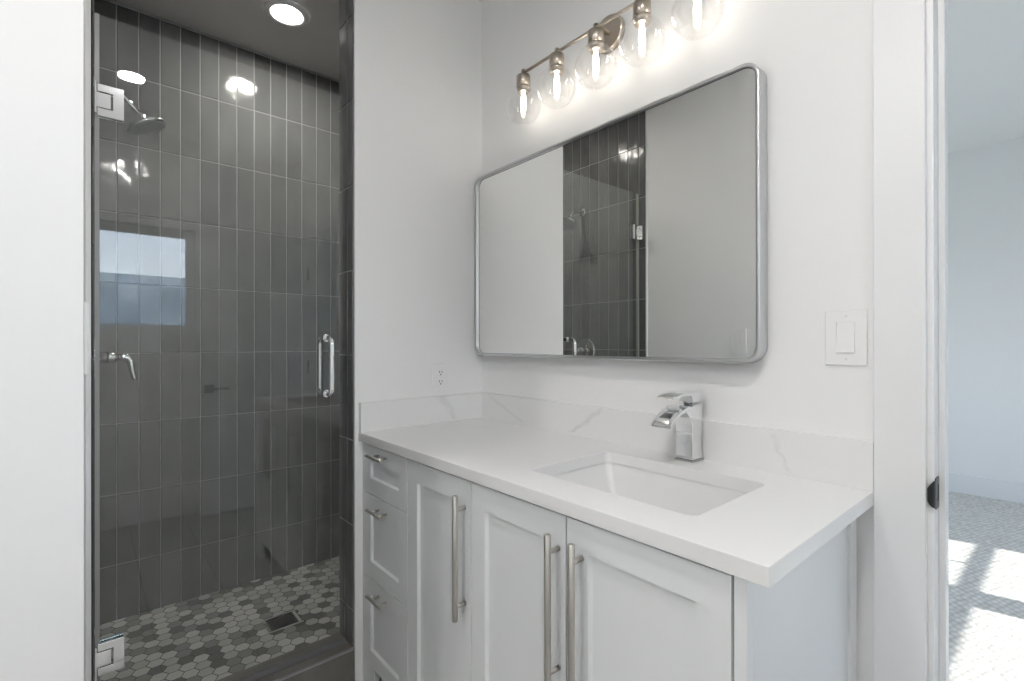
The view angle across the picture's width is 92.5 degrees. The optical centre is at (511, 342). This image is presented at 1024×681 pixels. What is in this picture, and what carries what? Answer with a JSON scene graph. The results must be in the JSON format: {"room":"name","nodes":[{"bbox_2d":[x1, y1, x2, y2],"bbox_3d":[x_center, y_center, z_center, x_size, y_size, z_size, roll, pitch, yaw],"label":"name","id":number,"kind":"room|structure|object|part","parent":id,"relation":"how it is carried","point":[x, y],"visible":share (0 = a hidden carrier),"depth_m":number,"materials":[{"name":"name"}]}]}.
{"room":"bathroom","nodes":[
{"label":"bathroom","id":0,"kind":"room"},
{"bbox_2d":[0,0,90,680],"bbox_3d":[-1.553,-0.167,0.494,1.714,2.816,0.838,0,0,-41],"label":"wall partition","id":1,"kind":"structure","parent":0,"point":[45,45],"depth_m":0.70,"materials":[{"name":"white paint"}]},
{"bbox_2d":[84,302,90,374],"bbox_3d":[-0.752,-0.008,0.869,0.009,0.125,0.081,0,0,-41],"label":"light switch","id":2,"kind":"object","parent":1,"relation":"attached to","point":[87,351],"visible":1,"depth_m":0.84,"materials":[{"name":"white plastic"}]},
{"bbox_2d":[94,12,344,680],"bbox_3d":[-0.872,0.097,1.555,0.692,1.982,0.133,0,0,-41],"label":"shower door","id":3,"kind":"structure","parent":1,"relation":"attached to","point":[103,663],"depth_m":1.33,"materials":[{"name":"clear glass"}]},
{"bbox_3d":[-1.117,0.857,1.337,0.035,0.086,0.063,0,0,-41],"label":"wall plate","id":4,"kind":"part","parent":3,"relation":"part of","materials":[{"name":"silver metal"}]},
{"bbox_3d":[-1.119,-0.659,1.339,0.035,0.086,0.063,0,0,-41],"label":"wall plate","id":5,"kind":"part","parent":3,"relation":"part of","materials":[{"name":"silver metal"}]},
{"bbox_3d":[-0.661,0.081,1.737,0.026,0.222,0.133,0,0,-41],"label":"pull handle","id":6,"kind":"part","parent":3,"relation":"part of","materials":[{"name":"silver metal"}]},
{"bbox_2d":[91,0,93,680],"bbox_3d":[-1.480,-0.116,1.638,0.121,2.916,1.027,0,0,-41],"label":"wall","id":7,"kind":"structure","parent":0,"point":[92,1],"depth_m":1.29,"materials":[{"name":"grey tile"}]},
{"bbox_2d":[93,334,137,381],"bbox_3d":[-1.359,0.052,1.681,0.121,0.164,0.160,0,0,-41],"label":"shower valve","id":8,"kind":"object","parent":7,"relation":"attached to","point":[105,357],"visible":0.58,"depth_m":1.67,"materials":[{"name":"silver metal"}]},
{"bbox_3d":[-1.336,0.085,1.701,0.060,0.096,0.024,0,0,-41],"label":"lever","id":9,"kind":"part","parent":8,"relation":"part of","materials":[{"name":"silver metal"}]},
{"bbox_2d":[124,95,166,134],"bbox_3d":[-1.345,-0.826,1.730,0.206,0.161,0.129,0,0,-41],"label":"showerhead","id":10,"kind":"object","parent":7,"relation":"attached to","point":[143,125],"visible":0.85,"depth_m":1.74,"materials":[{"name":"silver metal"}]},
{"bbox_3d":[-1.372,-0.846,1.711,0.131,0.076,0.017,0,0,-41],"label":"arm","id":11,"kind":"part","parent":10,"relation":"part of","materials":[{"name":"silver metal"}]},
{"bbox_2d":[94,0,338,625],"bbox_3d":[-1.349,-0.116,2.509,1.420,2.916,0.121,0,0,-41],"label":"wall","id":12,"kind":"structure","parent":0,"point":[219,225],"depth_m":2.34,"materials":[{"name":"grey tile"}]},
{"bbox_2d":[105,0,338,82],"bbox_3d":[-1.310,-1.468,2.463,1.220,0.010,0.004,0,0,-41],"label":"trim","id":13,"kind":"structure","parent":12,"relation":"attached to","point":[110,1],"depth_m":2.36,"materials":[{"name":"silver metal"}]},
{"bbox_2d":[94,556,339,680],"bbox_3d":[-1.014,1.269,2.123,1.220,0.145,0.900,0,0,-41],"label":"floor","id":14,"kind":"structure","parent":0,"point":[216,635],"depth_m":2.05,"materials":[{"name":"tile"}]},
{"bbox_2d":[266,612,297,630],"bbox_3d":[-0.988,1.197,2.105,0.104,0.002,0.102,0,0,-41],"label":"floor drain","id":15,"kind":"object","parent":14,"relation":"on","point":[284,620],"visible":1,"depth_m":2.10,"materials":[{"name":"black metal"}]},
{"bbox_2d":[216,632,353,680],"bbox_3d":[-0.872,1.214,1.563,0.710,0.254,0.130,0,0,-41],"label":"shower curb","id":16,"kind":"object","parent":14,"relation":"on","point":[337,663],"visible":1,"depth_m":1.69,"materials":[{"name":"grey ceramic"}]},
{"bbox_2d":[112,0,338,80],"bbox_3d":[-1.008,-1.524,2.114,1.420,0.100,1.128,0,0,-41],"label":"ceiling","id":17,"kind":"structure","parent":0,"point":[314,46],"depth_m":2.28,"materials":[{"name":"white paint"}]},
{"bbox_2d":[263,0,309,26],"bbox_3d":[-1.006,-1.468,2.188,0.188,0.011,0.188,0,0,-41],"label":"recessed light","id":18,"kind":"object","parent":17,"relation":"in","point":[288,13],"visible":1,"depth_m":2.18,"materials":[{"name":"white plastic"}]},
{"bbox_2d":[339,0,353,647],"bbox_3d":[-0.686,-0.117,2.325,0.579,2.916,1.027,0,0,-41],"label":"wall","id":19,"kind":"structure","parent":0,"point":[346,311],"depth_m":1.79,"materials":[{"name":"grey tile"}]},
{"bbox_2d":[353,0,481,680],"bbox_3d":[-0.384,-0.167,1.981,0.572,2.816,0.118,0,0,-41],"label":"wall","id":20,"kind":"structure","parent":0,"point":[417,64],"depth_m":1.90,"materials":[{"name":"white paint"}]},
{"bbox_2d":[359,392,484,432],"bbox_3d":[-0.333,0.267,1.934,0.559,0.107,0.021,0,0,-41],"label":"backsplash","id":21,"kind":"structure","parent":20,"relation":"attached to","point":[408,412],"depth_m":1.89,"materials":[{"name":"white stone"}]},
{"bbox_2d":[432,363,447,391],"bbox_3d":[-0.290,0.140,1.979,0.070,0.115,0.007,0,0,-41],"label":"power outlet","id":22,"kind":"object","parent":20,"relation":"attached to","point":[439,370],"visible":1,"depth_m":1.98,"materials":[{"name":"white plastic"}]},
{"bbox_2d":[437,379,443,385],"bbox_3d":[-0.288,0.159,1.977,0.034,0.028,0.002,0,0,-41],"label":"socket","id":23,"kind":"object","parent":22,"relation":"attached to","point":[440,382],"depth_m":1.98,"materials":[{"name":"grey plastic"}]},
{"bbox_2d":[437,369,443,375],"bbox_3d":[-0.288,0.121,1.977,0.034,0.028,0.002,0,0,-41],"label":"socket","id":24,"kind":"object","parent":22,"relation":"attached to","point":[440,372],"depth_m":1.98,"materials":[{"name":"grey plastic"}]},
{"bbox_2d":[482,0,873,680],"bbox_3d":[0.638,-0.121,1.332,0.125,2.920,6.400,0,0,-41],"label":"wall","id":25,"kind":"structure","parent":0,"point":[815,57],"depth_m":1.22,"materials":[{"name":"white paint"}]},
{"bbox_2d":[505,0,724,124],"bbox_3d":[0.270,-0.940,1.545,0.151,0.244,0.811,0,0,-41],"label":"vanity light","id":26,"kind":"object","parent":25,"relation":"attached to","point":[604,37],"visible":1,"depth_m":1.55,"materials":[{"name":"silver metal"}]},
{"bbox_2d":[505,69,541,124],"bbox_3d":[0.042,-0.909,1.795,0.133,0.184,0.133,0,0,-41],"label":"shade","id":27,"kind":"object","parent":26,"relation":"attached to","point":[523,78],"depth_m":1.78,"materials":[{"name":"clear glass"}]},
{"bbox_2d":[537,47,576,108],"bbox_3d":[0.153,-0.909,1.667,0.133,0.184,0.133,0,0,-41],"label":"shade","id":28,"kind":"object","parent":26,"relation":"attached to","point":[556,59],"depth_m":1.65,"materials":[{"name":"clear glass"}]},
{"bbox_2d":[575,23,617,88],"bbox_3d":[0.264,-0.909,1.539,0.133,0.184,0.133,0,0,-41],"label":"shade","id":29,"kind":"object","parent":26,"relation":"attached to","point":[602,40],"depth_m":1.53,"materials":[{"name":"clear glass"}]},
{"bbox_3d":[0.288,-0.995,1.560,0.069,0.024,0.013,0,0,-41],"label":"arm","id":30,"kind":"part","parent":26,"relation":"part of","materials":[{"name":"silver metal"}]},
{"bbox_2d":[618,0,665,66],"bbox_3d":[0.374,-0.910,1.411,0.133,0.184,0.133,0,0,-41],"label":"shade","id":31,"kind":"object","parent":26,"relation":"attached to","point":[642,14],"depth_m":1.40,"materials":[{"name":"clear glass"}]},
{"bbox_2d":[671,0,724,39],"bbox_3d":[0.485,-0.910,1.283,0.133,0.184,0.133,0,0,-41],"label":"shade","id":32,"kind":"object","parent":26,"relation":"attached to","point":[697,3],"depth_m":1.28,"materials":[{"name":"clear glass"}]},
{"bbox_2d":[474,63,767,362],"bbox_3d":[0.239,-0.325,1.661,0.045,0.756,1.179,0,0,-41],"label":"wall mirror","id":33,"kind":"object","parent":25,"relation":"attached to","point":[640,233],"visible":1,"depth_m":1.47,"materials":[{"name":"silver metal"}]},
{"bbox_2d":[481,393,873,490],"bbox_3d":[0.330,0.266,1.579,0.021,0.107,1.382,0,0,-41],"label":"backsplash","id":34,"kind":"structure","parent":25,"relation":"attached to","point":[833,459],"depth_m":1.29,"materials":[{"name":"white stone"}]},
{"bbox_2d":[825,309,867,365],"bbox_3d":[0.750,-0.012,1.100,0.009,0.125,0.081,0,0,-41],"label":"light switch","id":35,"kind":"object","parent":25,"relation":"attached to","point":[846,331],"visible":1,"depth_m":1.10,"materials":[{"name":"white plastic"}]},
{"bbox_2d":[873,0,948,680],"bbox_3d":[1.157,0.173,0.733,0.161,2.130,0.980,0,0,-41],"label":"trim","id":36,"kind":"structure","parent":25,"relation":"attached to","point":[910,37],"depth_m":1.01,"materials":[{"name":"white paint"}]},
{"bbox_2d":[927,476,938,509],"bbox_3d":[0.863,0.306,0.998,0.053,0.064,0.008,0,0,-31],"label":"strike plate","id":37,"kind":"object","parent":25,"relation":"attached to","point":[933,488],"visible":1,"depth_m":0.99,"materials":[{"name":"brown metal"}]},
{"bbox_3d":[0.870,0.306,1.002,0.036,0.064,0.002,0,0,-41],"label":"plate","id":38,"kind":"part","parent":37,"relation":"part of","materials":[{"name":"brown metal"}]},
{"bbox_2d":[947,0,1023,153],"bbox_3d":[2.196,-1.632,2.683,4.250,0.100,6.400,0,0,-41],"label":"ceiling","id":39,"kind":"structure","parent":0,"point":[986,37],"depth_m":2.87,"materials":[{"name":"white paint"}]},
{"bbox_2d":[948,137,1023,482],"bbox_3d":[3.767,-0.123,4.039,0.100,2.920,6.400,0,0,-41],"label":"wall","id":40,"kind":"structure","parent":0,"point":[986,183],"depth_m":3.92,"materials":[{"name":"white paint"}]},
{"bbox_2d":[948,472,1023,503],"bbox_3d":[3.725,1.159,4.001,0.015,0.155,6.200,0,0,-41],"label":"baseboard","id":41,"kind":"structure","parent":40,"relation":"attached to","point":[1003,490],"depth_m":3.91,"materials":[{"name":"white paint"}]},
{"bbox_2d":[948,491,1023,680],"bbox_3d":[2.222,1.288,2.700,4.190,0.099,6.400,0,0,-41],"label":"floor","id":42,"kind":"structure","parent":0,"point":[986,535],"depth_m":2.46,"materials":[{"name":"carpet"}]},
{"bbox_3d":[-0.437,1.289,0.142,3.180,0.100,2.590,0,0,-41],"label":"floor","id":43,"kind":"structure","parent":0,"visible":0},
{"bbox_2d":[363,443,856,680],"bbox_3d":[0.098,0.795,1.411,0.585,0.890,1.371,0,0,-41],"label":"vanity cabinet","id":44,"kind":"object","parent":43,"relation":"on","point":[464,580],"visible":0.84,"depth_m":1.05,"materials":[{"name":"white paint"}]},
{"bbox_3d":[-0.447,0.858,1.625,0.038,0.011,0.110,0,0,-41],"label":"handle","id":45,"kind":"part","parent":44,"relation":"part of","materials":[{"name":"silver metal"}]},
{"bbox_3d":[-0.448,0.567,1.626,0.038,0.011,0.110,0,0,-41],"label":"handle","id":46,"kind":"part","parent":44,"relation":"part of","materials":[{"name":"silver metal"}]},
{"bbox_3d":[-0.448,0.383,1.626,0.038,0.011,0.110,0,0,-41],"label":"handle","id":47,"kind":"part","parent":44,"relation":"part of","materials":[{"name":"silver metal"}]},
{"bbox_3d":[-0.418,0.974,1.636,0.020,0.306,0.315,0,0,-41],"label":"drawer","id":48,"kind":"part","parent":44,"relation":"part of","materials":[{"name":"white paint"}]},
{"bbox_3d":[-0.419,0.673,1.637,0.020,0.287,0.315,0,0,-41],"label":"drawer","id":49,"kind":"part","parent":44,"relation":"part of","materials":[{"name":"white paint"}]},
{"bbox_3d":[-0.419,0.442,1.637,0.020,0.167,0.315,0,0,-41],"label":"drawer","id":50,"kind":"part","parent":44,"relation":"part of","materials":[{"name":"white paint"}]},
{"bbox_3d":[-0.206,0.742,1.391,0.020,0.768,0.327,0,0,-41],"label":"door","id":51,"kind":"part","parent":44,"relation":"part of","materials":[{"name":"white paint"}]},
{"bbox_3d":[-0.138,0.554,1.266,0.039,0.323,0.014,0,0,-41],"label":"handle","id":52,"kind":"part","parent":44,"relation":"part of","materials":[{"name":"silver metal"}]},
{"bbox_3d":[0.011,0.742,1.140,0.020,0.768,0.328,0,0,-41],"label":"door","id":53,"kind":"part","parent":44,"relation":"part of","materials":[{"name":"white paint"}]},
{"bbox_3d":[0.082,0.554,1.012,0.039,0.323,0.014,0,0,-41],"label":"handle","id":54,"kind":"part","parent":44,"relation":"part of","materials":[{"name":"silver metal"}]},
{"bbox_3d":[0.125,0.554,0.963,0.039,0.323,0.014,0,0,-41],"label":"handle","id":55,"kind":"part","parent":44,"relation":"part of","materials":[{"name":"silver metal"}]},
{"bbox_2d":[358,418,873,587],"bbox_3d":[0.118,0.335,1.409,0.560,0.030,1.402,0,0,-41],"label":"countertop","id":56,"kind":"structure","parent":44,"relation":"on","point":[759,536],"depth_m":1.04,"materials":[{"name":"white stone"}]},
{"bbox_2d":[552,462,746,515],"bbox_3d":[0.309,0.420,1.171,0.377,0.139,0.504,0,0,-41],"label":"sink","id":57,"kind":"object","parent":56,"relation":"in","point":[677,494],"visible":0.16,"depth_m":1.32,"materials":[{"name":"white ceramic"}]},
{"bbox_2d":[652,390,703,462],"bbox_3d":[0.443,0.225,1.303,0.167,0.187,0.054,0,0,-41],"label":"faucet","id":58,"kind":"object","parent":56,"relation":"on","point":[687,414],"visible":1,"depth_m":1.31,"materials":[{"name":"grey metal"}]},
{"bbox_3d":[0.441,0.190,1.302,0.162,0.051,0.054,0,0,-41],"label":"spout","id":59,"kind":"part","parent":58,"relation":"part of","materials":[{"name":"silver metal"}]},
{"bbox_3d":[0.448,0.146,1.308,0.150,0.028,0.044,0,0,-41],"label":"lever","id":60,"kind":"part","parent":58,"relation":"part of","materials":[{"name":"silver metal"}]},
{"bbox_3d":[0.484,0.317,1.339,0.057,0.005,0.054,0,0,-41],"label":"plate","id":61,"kind":"part","parent":58,"relation":"part of","materials":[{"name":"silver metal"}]},
{"bbox_3d":[0.232,0.741,0.884,0.020,0.768,0.340,0,0,-41],"label":"door","id":62,"kind":"part","parent":44,"relation":"part of","materials":[{"name":"white paint"}]},
{"bbox_3d":[0.556,0.794,0.916,0.508,0.890,0.024,0,0,-41],"label":"panel","id":63,"kind":"part","parent":44,"relation":"part of","materials":[{"name":"white paint"}]}
]}

